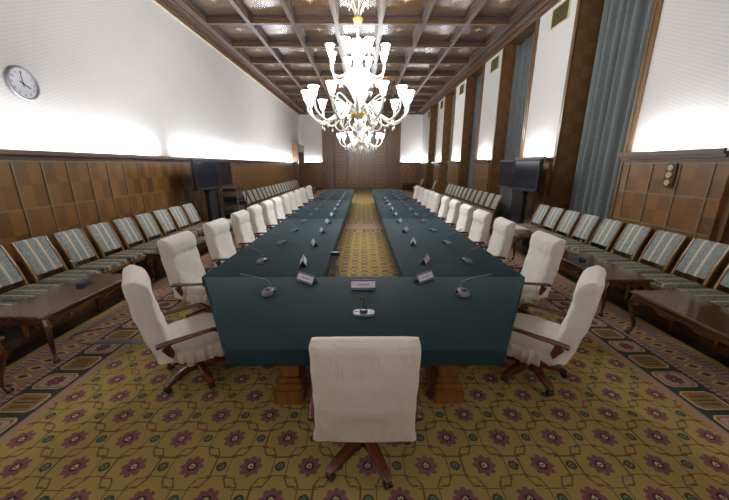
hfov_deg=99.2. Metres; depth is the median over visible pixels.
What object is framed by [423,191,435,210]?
swivel chair
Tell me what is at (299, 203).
swivel chair
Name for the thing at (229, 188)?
control box
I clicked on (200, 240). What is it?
coffee table
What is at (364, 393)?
swivel chair
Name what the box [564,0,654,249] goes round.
curtain
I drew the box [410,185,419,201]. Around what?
swivel chair
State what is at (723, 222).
trim
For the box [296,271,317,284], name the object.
name card
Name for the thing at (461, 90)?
grille
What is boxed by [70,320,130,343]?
cable
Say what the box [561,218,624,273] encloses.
striped chair
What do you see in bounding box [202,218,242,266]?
swivel chair
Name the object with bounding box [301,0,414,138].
chandelier
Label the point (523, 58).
curtain
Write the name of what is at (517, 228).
paper stack
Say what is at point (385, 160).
door
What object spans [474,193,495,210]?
striped chair
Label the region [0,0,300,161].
wall
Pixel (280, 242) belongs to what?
desk microphone
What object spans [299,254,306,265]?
name card
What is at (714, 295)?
striped chair
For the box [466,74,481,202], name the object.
curtain
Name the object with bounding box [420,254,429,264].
name card
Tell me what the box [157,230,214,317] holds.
swivel chair
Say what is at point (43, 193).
wall paneling
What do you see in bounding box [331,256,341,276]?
camera tripod
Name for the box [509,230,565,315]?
swivel chair
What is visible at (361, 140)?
chandelier
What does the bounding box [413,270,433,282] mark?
name card
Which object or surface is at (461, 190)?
striped chair
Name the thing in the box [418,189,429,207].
swivel chair
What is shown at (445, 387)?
conference table
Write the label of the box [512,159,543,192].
display screen
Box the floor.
[0,189,728,367]
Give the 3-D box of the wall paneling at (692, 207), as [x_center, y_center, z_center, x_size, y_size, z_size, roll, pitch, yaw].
[4.786,-0.480,5.128,0.239,2.219,1.760,0,15,0]
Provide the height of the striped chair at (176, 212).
0.997 m
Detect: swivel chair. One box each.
[122,265,225,393]
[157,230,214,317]
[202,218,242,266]
[230,209,261,247]
[247,204,274,238]
[260,200,282,229]
[270,197,289,223]
[280,194,297,217]
[286,192,301,212]
[294,189,305,209]
[299,188,310,205]
[306,185,313,200]
[308,336,421,490]
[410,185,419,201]
[414,187,424,204]
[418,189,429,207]
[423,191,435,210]
[427,193,440,213]
[433,196,449,221]
[441,199,460,225]
[452,204,474,236]
[463,209,492,248]
[481,217,515,262]
[500,265,605,395]
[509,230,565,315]
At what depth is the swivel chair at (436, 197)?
9.56 m
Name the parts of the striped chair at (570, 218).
seat, post, backrest, post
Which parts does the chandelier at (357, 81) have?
lamp shade, lamp shade, lamp shade, lamp shade, arm, arm, lamp shade, lamp shade, arm, lamp shade, arm, lamp shade, arm, arm, arm, glass, lamp shade, arm, glass, glass, lamp shade, glass, arm, glass, glass, glass, glass, arm, lamp shade, glass stem, glass, glass, glass, glass, glass, arm, glass, glass, lamp shade, lamp shade, arm, arm, arm, lamp shade, lamp shade, arm, arm, lamp shade, lamp shade, arm, arm, lamp shade, lamp shade, lamp shade, lamp shade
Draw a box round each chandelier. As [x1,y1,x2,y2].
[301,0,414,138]
[337,114,384,152]
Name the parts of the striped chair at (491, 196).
backrest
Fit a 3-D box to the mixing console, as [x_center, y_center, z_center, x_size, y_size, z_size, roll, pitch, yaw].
[-4.665,-1.542,11.236,0.455,0.100,0.673,0,15,0]
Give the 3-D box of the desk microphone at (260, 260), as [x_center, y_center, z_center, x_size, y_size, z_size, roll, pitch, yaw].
[-1.438,0.044,4.085,0.319,0.238,0.167,3,16,10]
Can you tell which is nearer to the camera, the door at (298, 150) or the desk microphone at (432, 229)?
the desk microphone at (432, 229)
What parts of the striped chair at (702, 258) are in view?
seat frame, seat, post, backrest, post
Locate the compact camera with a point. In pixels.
(335, 253)
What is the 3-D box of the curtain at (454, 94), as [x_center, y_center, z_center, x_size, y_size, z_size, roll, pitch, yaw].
[5.308,-6.019,18.181,0.184,5.957,1.961,0,15,0]
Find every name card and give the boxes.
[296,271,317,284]
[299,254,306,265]
[351,280,374,288]
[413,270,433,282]
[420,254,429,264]
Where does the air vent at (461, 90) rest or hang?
in the wall at (685, 104)
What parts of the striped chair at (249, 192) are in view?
backrest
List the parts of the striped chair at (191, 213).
post, backrest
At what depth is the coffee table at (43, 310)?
3.35 m
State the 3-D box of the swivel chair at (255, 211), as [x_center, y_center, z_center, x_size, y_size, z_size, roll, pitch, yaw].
[-2.118,-0.437,6.951,0.781,1.119,0.686,0,15,-1]
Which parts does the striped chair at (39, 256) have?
post, backrest, post, seat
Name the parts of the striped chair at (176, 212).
post, backrest, seat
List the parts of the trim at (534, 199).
cornice, moulding, panel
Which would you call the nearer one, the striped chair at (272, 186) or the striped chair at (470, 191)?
the striped chair at (470, 191)
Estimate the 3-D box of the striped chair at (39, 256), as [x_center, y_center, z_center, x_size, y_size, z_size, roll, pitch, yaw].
[-4.392,0.325,4.505,0.737,0.997,0.562,0,15,0]
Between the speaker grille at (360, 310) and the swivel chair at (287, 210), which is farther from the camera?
the swivel chair at (287, 210)
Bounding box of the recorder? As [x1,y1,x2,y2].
[224,195,243,201]
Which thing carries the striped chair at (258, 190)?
on the floor
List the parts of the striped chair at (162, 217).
post, backrest, post, seat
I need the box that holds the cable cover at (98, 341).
[92,339,144,343]
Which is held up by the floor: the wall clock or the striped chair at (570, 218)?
the striped chair at (570, 218)
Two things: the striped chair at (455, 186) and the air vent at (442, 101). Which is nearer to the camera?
the striped chair at (455, 186)
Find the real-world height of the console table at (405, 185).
0.550 m
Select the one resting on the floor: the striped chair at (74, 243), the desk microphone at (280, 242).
the striped chair at (74, 243)
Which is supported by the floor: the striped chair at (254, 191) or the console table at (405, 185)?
the striped chair at (254, 191)
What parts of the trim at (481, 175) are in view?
cornice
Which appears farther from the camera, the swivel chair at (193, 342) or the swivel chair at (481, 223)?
the swivel chair at (481, 223)
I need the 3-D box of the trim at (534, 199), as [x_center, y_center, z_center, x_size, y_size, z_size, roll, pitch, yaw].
[4.766,-1.554,9.053,0.239,2.219,1.660,0,15,0]
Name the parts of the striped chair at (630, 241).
seat, post, backrest, post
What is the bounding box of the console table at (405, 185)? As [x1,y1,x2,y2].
[402,183,414,189]
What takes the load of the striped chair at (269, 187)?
on the floor
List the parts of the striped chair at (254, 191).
backrest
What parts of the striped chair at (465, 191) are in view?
backrest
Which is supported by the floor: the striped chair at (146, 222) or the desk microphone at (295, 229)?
the striped chair at (146, 222)
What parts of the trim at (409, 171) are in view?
moulding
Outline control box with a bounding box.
[223,187,242,190]
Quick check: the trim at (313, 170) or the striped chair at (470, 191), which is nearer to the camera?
the striped chair at (470, 191)
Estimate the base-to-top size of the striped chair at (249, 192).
0.997 m
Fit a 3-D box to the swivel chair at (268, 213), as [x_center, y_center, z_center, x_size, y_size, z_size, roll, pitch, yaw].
[-2.123,-0.680,7.839,0.781,1.119,0.686,0,15,0]
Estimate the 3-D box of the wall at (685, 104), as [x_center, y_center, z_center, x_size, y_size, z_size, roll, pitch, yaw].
[5.230,-4.577,11.992,0.720,6.500,29.100,0,15,0]
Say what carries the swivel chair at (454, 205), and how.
on the carpet at (641, 414)
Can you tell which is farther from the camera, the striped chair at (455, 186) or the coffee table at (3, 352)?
the striped chair at (455, 186)
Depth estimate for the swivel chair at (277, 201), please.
8.42 m
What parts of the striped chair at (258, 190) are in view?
backrest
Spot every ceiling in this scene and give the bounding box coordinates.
[194,0,520,106]
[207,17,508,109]
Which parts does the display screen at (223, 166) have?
glass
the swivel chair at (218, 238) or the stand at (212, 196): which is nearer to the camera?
the swivel chair at (218, 238)
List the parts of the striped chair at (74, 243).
post, backrest, post, seat, seat frame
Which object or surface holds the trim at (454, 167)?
attached to the wall at (685, 104)
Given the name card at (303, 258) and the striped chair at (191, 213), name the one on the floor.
the striped chair at (191, 213)
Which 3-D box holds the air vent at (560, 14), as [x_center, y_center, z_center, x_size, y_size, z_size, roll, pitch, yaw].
[4.875,-5.874,7.716,0.024,0.480,0.740,0,15,0]
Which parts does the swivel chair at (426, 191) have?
backrest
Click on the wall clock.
(19, 80)
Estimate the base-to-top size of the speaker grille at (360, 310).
0.015 m
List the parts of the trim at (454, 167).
cornice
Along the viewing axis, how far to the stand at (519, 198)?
8.87 m
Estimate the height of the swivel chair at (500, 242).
1.119 m
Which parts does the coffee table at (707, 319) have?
leg, leg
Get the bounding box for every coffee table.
[0,274,121,362]
[0,336,14,393]
[142,236,212,281]
[490,225,533,259]
[554,253,654,315]
[624,290,728,345]
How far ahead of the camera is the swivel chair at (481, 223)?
5.91 m
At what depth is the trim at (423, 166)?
24.73 m
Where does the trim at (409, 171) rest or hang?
attached to the wall at (411, 125)
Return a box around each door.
[292,144,305,187]
[321,114,400,188]
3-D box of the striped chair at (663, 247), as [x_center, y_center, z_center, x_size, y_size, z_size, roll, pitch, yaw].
[4.390,0.216,4.901,0.737,0.997,0.562,0,15,0]
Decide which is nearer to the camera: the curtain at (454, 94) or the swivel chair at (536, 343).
the swivel chair at (536, 343)
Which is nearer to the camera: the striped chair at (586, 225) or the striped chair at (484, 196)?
the striped chair at (586, 225)
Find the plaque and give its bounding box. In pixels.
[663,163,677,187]
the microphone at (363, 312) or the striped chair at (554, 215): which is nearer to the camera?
the microphone at (363, 312)
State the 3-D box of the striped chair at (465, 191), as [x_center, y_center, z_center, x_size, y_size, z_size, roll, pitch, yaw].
[4.334,-2.348,14.275,0.737,0.997,0.562,0,15,0]
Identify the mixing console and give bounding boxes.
[225,205,244,209]
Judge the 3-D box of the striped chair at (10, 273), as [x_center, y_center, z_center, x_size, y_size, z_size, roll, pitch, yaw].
[-4.389,0.477,3.945,0.737,0.997,0.562,0,15,0]
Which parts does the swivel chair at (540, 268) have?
armrest, leg, seat, armrest, backrest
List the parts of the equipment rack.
post, post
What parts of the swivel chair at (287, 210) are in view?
backrest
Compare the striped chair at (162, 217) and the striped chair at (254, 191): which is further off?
the striped chair at (254, 191)
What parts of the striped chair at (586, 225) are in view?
seat, post, backrest, post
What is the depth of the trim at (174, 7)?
10.83 m
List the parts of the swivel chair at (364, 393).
armrest, leg, backrest, leg, armrest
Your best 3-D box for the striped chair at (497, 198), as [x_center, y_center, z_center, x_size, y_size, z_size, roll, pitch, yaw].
[4.350,-1.433,10.930,0.737,0.997,0.562,0,15,0]
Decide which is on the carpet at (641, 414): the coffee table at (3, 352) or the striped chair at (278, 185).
the coffee table at (3, 352)
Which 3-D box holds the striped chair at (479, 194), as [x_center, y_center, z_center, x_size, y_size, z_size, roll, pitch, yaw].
[4.342,-1.891,12.602,0.737,0.997,0.562,0,15,0]
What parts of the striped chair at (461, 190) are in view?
backrest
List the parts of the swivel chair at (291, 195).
backrest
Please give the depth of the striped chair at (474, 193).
13.01 m
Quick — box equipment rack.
[220,188,247,217]
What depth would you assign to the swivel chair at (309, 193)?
13.20 m
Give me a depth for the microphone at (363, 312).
2.63 m
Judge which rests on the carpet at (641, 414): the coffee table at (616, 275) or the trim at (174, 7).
the coffee table at (616, 275)
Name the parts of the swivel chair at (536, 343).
leg, leg, seat, leg, armrest, armrest, leg, backrest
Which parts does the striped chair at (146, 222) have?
post, backrest, post, seat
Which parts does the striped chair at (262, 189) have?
backrest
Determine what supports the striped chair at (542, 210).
on the floor
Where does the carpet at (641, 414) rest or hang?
on the floor
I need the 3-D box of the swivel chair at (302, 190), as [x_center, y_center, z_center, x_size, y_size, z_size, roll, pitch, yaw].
[-2.118,-1.880,12.228,0.781,1.119,0.686,0,15,0]
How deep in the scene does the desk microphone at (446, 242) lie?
5.03 m
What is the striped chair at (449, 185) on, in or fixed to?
on the floor
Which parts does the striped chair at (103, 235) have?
post, backrest, post, seat, seat frame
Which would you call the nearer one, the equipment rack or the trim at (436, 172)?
the equipment rack
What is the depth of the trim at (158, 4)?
10.35 m
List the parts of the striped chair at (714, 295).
seat, post, backrest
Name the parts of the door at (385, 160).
square panel, square panel, square panel, square panel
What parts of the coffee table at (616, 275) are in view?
leg, leg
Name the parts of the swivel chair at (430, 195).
backrest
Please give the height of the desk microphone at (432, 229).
0.238 m
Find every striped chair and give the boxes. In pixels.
[0,246,72,331]
[0,301,29,337]
[9,236,105,310]
[51,228,129,294]
[84,222,153,269]
[111,217,158,270]
[133,213,167,260]
[152,209,199,248]
[167,206,202,235]
[181,203,206,235]
[240,191,260,206]
[247,190,259,204]
[251,189,263,202]
[256,188,265,200]
[260,187,269,199]
[264,186,274,198]
[267,186,279,196]
[271,185,280,195]
[274,184,282,194]
[277,184,285,193]
[440,184,450,194]
[440,185,456,204]
[441,185,453,195]
[449,186,460,197]
[450,187,464,198]
[450,188,468,200]
[461,189,473,201]
[461,190,477,203]
[468,191,482,205]
[473,192,488,207]
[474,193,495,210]
[484,195,502,223]
[516,204,550,243]
[520,207,564,246]
[548,210,581,252]
[561,214,601,252]
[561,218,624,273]
[586,224,652,261]
[610,230,688,298]
[634,238,728,315]
[667,264,728,338]
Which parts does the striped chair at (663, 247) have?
leg, seat, post, backrest, post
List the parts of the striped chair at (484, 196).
backrest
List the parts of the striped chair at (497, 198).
backrest, post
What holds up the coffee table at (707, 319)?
on the carpet at (641, 414)
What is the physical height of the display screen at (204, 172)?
0.810 m
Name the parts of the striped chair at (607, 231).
seat, post, backrest, post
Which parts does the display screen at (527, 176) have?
glass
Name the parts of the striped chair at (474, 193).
backrest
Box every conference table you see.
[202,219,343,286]
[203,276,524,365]
[273,365,463,403]
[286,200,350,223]
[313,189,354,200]
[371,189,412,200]
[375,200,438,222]
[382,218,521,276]
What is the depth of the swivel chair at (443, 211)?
8.62 m
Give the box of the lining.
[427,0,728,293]
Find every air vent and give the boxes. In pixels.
[440,99,443,109]
[459,82,464,95]
[490,53,499,73]
[550,0,570,30]
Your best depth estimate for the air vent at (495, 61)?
11.51 m
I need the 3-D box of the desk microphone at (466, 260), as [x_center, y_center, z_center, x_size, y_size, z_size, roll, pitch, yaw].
[1.442,0.041,4.095,0.319,0.238,0.167,-2,15,-9]
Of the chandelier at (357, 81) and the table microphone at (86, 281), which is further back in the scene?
the chandelier at (357, 81)
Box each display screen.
[190,159,219,190]
[216,160,232,187]
[497,160,514,188]
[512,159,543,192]
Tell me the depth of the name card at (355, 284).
3.21 m
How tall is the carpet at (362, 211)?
0.012 m
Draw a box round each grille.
[359,309,367,312]
[459,84,463,94]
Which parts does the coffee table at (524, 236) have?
leg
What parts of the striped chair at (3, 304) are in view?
seat, leg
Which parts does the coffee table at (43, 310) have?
leg, leg, leg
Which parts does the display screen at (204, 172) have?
glass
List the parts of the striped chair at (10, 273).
backrest, post, seat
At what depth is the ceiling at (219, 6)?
10.19 m
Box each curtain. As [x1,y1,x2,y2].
[446,94,454,193]
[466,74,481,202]
[498,33,534,219]
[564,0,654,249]
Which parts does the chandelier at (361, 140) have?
glass stem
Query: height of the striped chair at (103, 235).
0.997 m
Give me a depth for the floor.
4.06 m
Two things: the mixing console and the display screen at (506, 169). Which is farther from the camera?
the mixing console
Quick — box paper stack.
[515,225,528,230]
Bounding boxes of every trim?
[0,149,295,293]
[152,0,298,114]
[155,0,560,114]
[177,0,537,112]
[305,162,323,188]
[399,162,419,188]
[419,162,427,188]
[426,0,728,287]
[432,162,440,193]
[447,161,459,197]
[471,159,490,207]
[515,156,552,227]
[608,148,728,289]
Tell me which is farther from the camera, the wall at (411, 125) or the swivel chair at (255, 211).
the wall at (411, 125)
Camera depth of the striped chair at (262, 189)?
14.47 m
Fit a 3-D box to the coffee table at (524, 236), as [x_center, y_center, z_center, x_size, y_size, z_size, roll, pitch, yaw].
[3.467,-0.197,7.220,0.626,0.548,1.284,0,15,0]
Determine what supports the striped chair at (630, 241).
on the floor
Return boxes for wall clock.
[4,65,39,100]
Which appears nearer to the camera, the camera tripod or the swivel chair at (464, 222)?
the camera tripod
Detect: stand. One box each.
[195,188,230,224]
[509,190,528,223]
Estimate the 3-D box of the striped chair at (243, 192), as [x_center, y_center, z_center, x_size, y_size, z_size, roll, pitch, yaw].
[-4.450,-1.831,12.385,0.737,0.997,0.562,0,15,0]
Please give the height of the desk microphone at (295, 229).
0.238 m
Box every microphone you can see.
[70,260,92,286]
[240,273,275,296]
[243,244,268,263]
[266,229,285,244]
[281,219,298,231]
[353,296,374,316]
[429,219,446,231]
[442,229,461,244]
[455,274,491,296]
[460,244,485,263]
[574,240,585,260]
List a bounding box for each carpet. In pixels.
[0,226,728,499]
[307,190,457,225]
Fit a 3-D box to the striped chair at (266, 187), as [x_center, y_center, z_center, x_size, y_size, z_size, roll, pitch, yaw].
[-4.464,-2.596,15.182,0.737,0.997,0.562,0,15,0]
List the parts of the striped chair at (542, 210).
seat, backrest, post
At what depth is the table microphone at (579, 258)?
4.85 m
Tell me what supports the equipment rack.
on the floor
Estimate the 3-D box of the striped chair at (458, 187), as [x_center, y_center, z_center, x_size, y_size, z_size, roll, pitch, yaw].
[4.329,-2.653,15.390,0.737,0.997,0.562,0,15,0]
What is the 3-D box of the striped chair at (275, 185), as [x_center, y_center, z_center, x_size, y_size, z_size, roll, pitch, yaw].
[-4.472,-3.056,16.860,0.737,0.997,0.562,0,15,0]
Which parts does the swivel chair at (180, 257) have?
backrest, armrest, seat, leg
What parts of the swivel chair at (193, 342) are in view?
backrest, leg, leg, armrest, armrest, seat, leg, leg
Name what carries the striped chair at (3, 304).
on the floor
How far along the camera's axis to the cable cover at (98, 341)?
3.60 m
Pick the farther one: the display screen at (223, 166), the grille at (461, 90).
the grille at (461, 90)
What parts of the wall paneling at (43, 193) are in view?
cornice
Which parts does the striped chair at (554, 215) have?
seat, backrest, post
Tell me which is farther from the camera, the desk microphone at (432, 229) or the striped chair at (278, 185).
the striped chair at (278, 185)
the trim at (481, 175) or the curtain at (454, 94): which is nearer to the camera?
the trim at (481, 175)
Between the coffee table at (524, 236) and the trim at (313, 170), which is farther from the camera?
the trim at (313, 170)
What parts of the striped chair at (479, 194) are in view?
backrest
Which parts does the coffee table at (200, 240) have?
leg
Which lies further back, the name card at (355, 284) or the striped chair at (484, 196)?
the striped chair at (484, 196)
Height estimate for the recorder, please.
0.160 m
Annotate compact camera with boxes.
[331,251,339,255]
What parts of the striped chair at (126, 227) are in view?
post, backrest, post, seat, leg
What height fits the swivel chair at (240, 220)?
1.119 m
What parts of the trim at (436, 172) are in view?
moulding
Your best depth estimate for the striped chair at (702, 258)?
4.25 m
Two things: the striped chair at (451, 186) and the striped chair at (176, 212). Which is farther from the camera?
the striped chair at (451, 186)
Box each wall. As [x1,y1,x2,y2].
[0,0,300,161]
[299,112,422,188]
[421,0,728,164]
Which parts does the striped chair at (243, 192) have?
backrest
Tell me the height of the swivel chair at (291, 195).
1.119 m
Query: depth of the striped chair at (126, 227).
6.07 m
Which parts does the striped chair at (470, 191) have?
backrest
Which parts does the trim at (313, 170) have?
moulding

